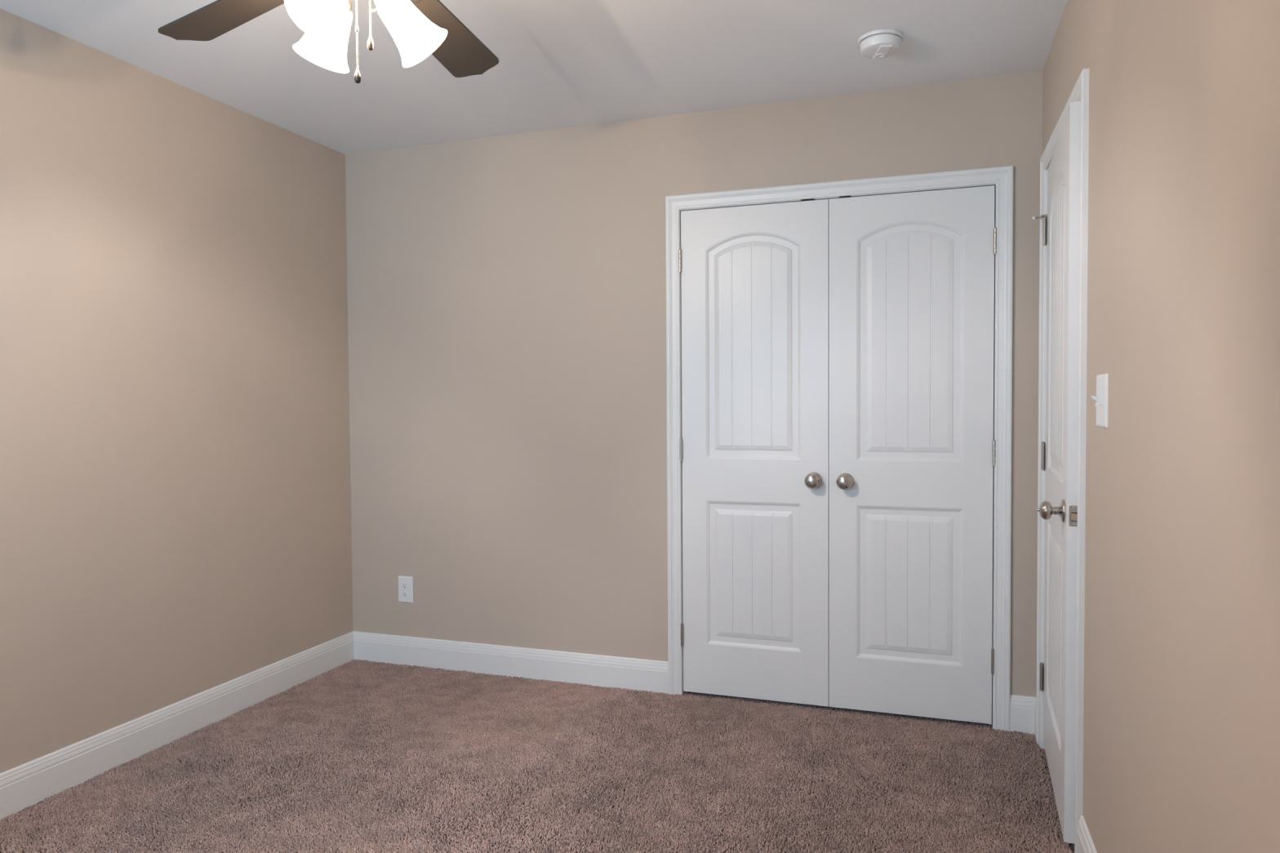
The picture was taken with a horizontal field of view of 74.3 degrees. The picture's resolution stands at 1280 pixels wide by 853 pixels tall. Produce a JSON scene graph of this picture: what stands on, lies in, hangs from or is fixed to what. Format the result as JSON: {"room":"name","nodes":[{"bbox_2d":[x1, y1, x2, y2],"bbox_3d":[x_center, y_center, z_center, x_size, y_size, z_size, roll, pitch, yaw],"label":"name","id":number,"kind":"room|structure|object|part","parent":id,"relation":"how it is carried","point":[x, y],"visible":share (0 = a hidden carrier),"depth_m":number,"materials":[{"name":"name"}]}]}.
{"room":"empty bedroom","nodes":[
{"label":"empty bedroom","id":0,"kind":"room"},
{"bbox_2d":[0,8,352,773],"bbox_3d":[-2.076,-0.058,2.314,0.120,2.590,3.800,0,2,19],"label":"wall","id":1,"kind":"structure","parent":0,"point":[175,486],"depth_m":3.06,"materials":[{"name":"beige paint"}]},
{"bbox_2d":[0,631,354,820],"bbox_3d":[-2.005,1.128,2.327,0.014,0.142,3.800,0,2,19],"label":"baseboard","id":2,"kind":"structure","parent":1,"relation":"attached to","point":[24,785],"depth_m":3.06,"materials":[{"name":"white paint"}]},
{"bbox_2d":[0,0,1067,154],"bbox_3d":[-0.583,-1.298,1.770,3.049,0.100,3.800,0,2,19],"label":"ceiling","id":3,"kind":"structure","parent":0,"point":[562,64],"depth_m":2.94,"materials":[{"name":"white paint"}]},
{"bbox_2d":[158,0,498,83],"bbox_3d":[-0.606,-0.983,1.832,1.248,0.532,1.237,0,2,19],"label":"ceiling fan","id":4,"kind":"object","parent":3,"relation":"hanging from","point":[420,28],"visible":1,"depth_m":1.88,"materials":[{"name":"white glass"}]},
{"bbox_3d":[-0.955,-0.987,1.999,0.490,0.034,0.137,-3,1,31],"label":"blade","id":5,"kind":"part","parent":4,"relation":"part of","materials":[{"name":"brown wood"}]},
{"bbox_3d":[-0.627,-0.866,1.690,0.124,0.124,0.124,0,-37,11],"label":"lamp shade","id":6,"kind":"part","parent":4,"relation":"part of","materials":[{"name":"white glass"}]},
{"bbox_3d":[-0.685,-0.871,1.863,0.124,0.124,0.124,-2,42,-48],"label":"lamp shade","id":7,"kind":"part","parent":4,"relation":"part of","materials":[{"name":"white glass"}]},
{"bbox_3d":[-0.626,-0.872,1.694,0.032,0.055,0.032,0,-37,11],"label":"light bulb","id":8,"kind":"part","parent":4,"relation":"part of","materials":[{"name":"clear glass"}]},
{"bbox_3d":[-0.588,-0.839,1.754,0.004,0.190,0.004,0,2,19],"label":"pull chain","id":9,"kind":"part","parent":4,"relation":"part of","materials":[{"name":"beige"}]},
{"bbox_3d":[-0.573,-0.879,1.792,0.004,0.101,0.004,0,2,19],"label":"pull chain","id":10,"kind":"part","parent":4,"relation":"part of","materials":[{"name":"beige"}]},
{"bbox_3d":[-0.505,-0.871,1.826,0.124,0.124,0.124,-41,13,-13],"label":"lamp shade","id":11,"kind":"part","parent":4,"relation":"part of","materials":[{"name":"white glass"}]},
{"bbox_3d":[-0.564,-1.016,1.944,0.079,0.039,0.152,-3,1,13],"label":"blade arm","id":12,"kind":"part","parent":4,"relation":"part of","materials":[{"name":"brown metal"}]},
{"bbox_3d":[-0.508,-1.014,2.193,0.137,0.034,0.490,-3,1,13],"label":"blade","id":13,"kind":"part","parent":4,"relation":"part of","materials":[{"name":"brown wood"}]},
{"bbox_2d":[857,28,903,58],"bbox_3d":[0.798,-1.261,2.798,0.147,0.051,0.147,0,2,19],"label":"smoke detector","id":14,"kind":"object","parent":3,"relation":"attached to","point":[882,43],"visible":1,"depth_m":2.76,"materials":[{"name":"white plastic"}]},
{"bbox_3d":[0.804,-1.242,2.799,0.039,0.008,0.100,0,2,1],"label":"panel","id":15,"kind":"part","parent":14,"relation":"part of","materials":[{"name":"white plastic"}]},
{"bbox_2d":[0,662,1073,852],"bbox_3d":[-0.491,1.221,1.881,3.169,0.038,3.920,0,2,19],"label":"floor","id":16,"kind":"structure","parent":0,"point":[362,662],"depth_m":2.69,"materials":[{"name":"brown"}]},
{"bbox_2d":[0,659,1074,852],"bbox_3d":[-0.480,1.194,1.877,3.162,0.016,3.891,0,2,19],"label":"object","id":17,"kind":"structure","parent":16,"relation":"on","point":[395,702],"depth_m":2.78,"materials":[{"name":"brown carpet"}]},
{"bbox_2d":[345,71,1042,697],"bbox_3d":[0.053,-0.111,3.662,3.289,2.590,0.120,0,2,19],"label":"wall","id":18,"kind":"structure","parent":0,"point":[507,294],"depth_m":3.74,"materials":[{"name":"beige paint"}]},
{"bbox_2d":[398,576,413,603],"bbox_3d":[-1.117,0.777,4.018,0.080,0.126,0.008,0,2,19],"label":"wall outlet","id":19,"kind":"object","parent":18,"relation":"attached to","point":[405,583],"visible":1,"depth_m":4.01,"materials":[{"name":"white plastic"}]},
{"bbox_2d":[401,591,408,596],"bbox_3d":[-1.118,0.796,4.016,0.034,0.028,0.003,0,2,19],"label":"receptacle","id":20,"kind":"object","parent":19,"relation":"attached to","point":[404,593],"depth_m":4.02,"materials":[{"name":"white plastic"}]},
{"bbox_2d":[401,582,408,588],"bbox_3d":[-1.118,0.757,4.015,0.034,0.028,0.003,0,2,19],"label":"receptacle","id":21,"kind":"object","parent":19,"relation":"attached to","point":[404,585],"depth_m":4.01,"materials":[{"name":"white plastic"}]},
{"bbox_2d":[353,631,668,693],"bbox_3d":[-0.641,1.074,3.863,1.612,0.142,0.014,0,2,19],"label":"baseboard","id":22,"kind":"structure","parent":18,"relation":"attached to","point":[638,674],"depth_m":3.83,"materials":[{"name":"white paint"}]},
{"bbox_2d":[678,199,829,706],"bbox_3d":[0.455,0.114,3.453,0.615,2.030,0.104,0,2,19],"label":"door","id":23,"kind":"structure","parent":18,"relation":"in","point":[753,442],"depth_m":3.47,"materials":[{"name":"white paint"}]},
{"bbox_3d":[0.686,0.216,3.357,0.061,0.061,0.065,0,2,19],"label":"knob","id":24,"kind":"part","parent":23,"relation":"part of","materials":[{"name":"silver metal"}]},
{"bbox_2d":[665,165,1013,732],"bbox_3d":[0.772,0.112,3.425,1.258,2.072,0.121,0,2,19],"label":"door frame","id":25,"kind":"structure","parent":18,"relation":"attached to","point":[990,184],"depth_m":3.25,"materials":[{"name":"white paint"}]},
{"bbox_2d":[828,185,996,724],"bbox_3d":[1.040,0.116,3.255,0.615,2.030,0.104,0,2,19],"label":"door","id":26,"kind":"structure","parent":18,"relation":"in","point":[912,444],"depth_m":3.27,"materials":[{"name":"white paint"}]},
{"bbox_3d":[0.804,0.218,3.317,0.061,0.061,0.065,0,2,19],"label":"knob","id":27,"kind":"part","parent":26,"relation":"part of","materials":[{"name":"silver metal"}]},
{"bbox_2d":[1009,694,1035,737],"bbox_3d":[1.427,1.082,3.127,0.097,0.142,0.082,0,2,19],"label":"baseboard","id":28,"kind":"structure","parent":18,"relation":"attached to","point":[1022,708],"depth_m":3.16,"materials":[{"name":"white paint"}]},
{"bbox_2d":[1042,0,1279,852],"bbox_3d":[0.926,-0.048,1.298,0.120,2.590,3.800,0,2,19],"label":"wall","id":29,"kind":"structure","parent":0,"point":[1181,711],"depth_m":1.40,"materials":[{"name":"beige paint"}]},
{"bbox_2d":[1043,168,1048,750],"bbox_3d":[1.372,0.132,2.617,0.120,2.072,0.776,0,2,19],"label":"trim","id":30,"kind":"structure","parent":29,"relation":"attached to","point":[1047,169],"depth_m":3.00,"materials":[{"name":"white paint"}]},
{"bbox_2d":[1031,101,1080,844],"bbox_3d":[1.283,0.127,2.659,0.110,2.021,0.773,0,2,21],"label":"door","id":31,"kind":"structure","parent":29,"relation":"in","point":[1061,227],"depth_m":2.42,"materials":[{"name":"white paint"}]},
{"bbox_3d":[1.156,0.236,2.374,0.060,0.053,0.053,0,2,21],"label":"knob","id":32,"kind":"part","parent":31,"relation":"part of","materials":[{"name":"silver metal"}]},
{"bbox_3d":[1.182,0.244,2.297,0.025,0.057,0.001,0,2,21],"label":"latch plate","id":33,"kind":"part","parent":31,"relation":"part of","materials":[{"name":"silver metal"}]},
{"bbox_2d":[1035,67,1088,852],"bbox_3d":[1.306,0.110,2.638,0.017,2.114,0.859,0,2,19],"label":"trim","id":34,"kind":"structure","parent":29,"relation":"attached to","point":[1080,92],"depth_m":2.25,"materials":[{"name":"white paint"}]},
{"bbox_2d":[1076,815,1097,852],"bbox_3d":[0.719,1.151,0.907,0.014,0.142,2.855,0,2,19],"label":"baseboard","id":35,"kind":"structure","parent":29,"relation":"attached to","point":[1085,844],"depth_m":2.19,"materials":[{"name":"white paint"}]},
{"bbox_2d":[1091,373,1108,428],"bbox_3d":[1.094,-0.061,2.016,0.021,0.127,0.118,0,2,19],"label":"light switch","id":36,"kind":"object","parent":29,"relation":"attached to","point":[1101,398],"visible":1,"depth_m":1.99,"materials":[{"name":"white plastic"}]}
]}

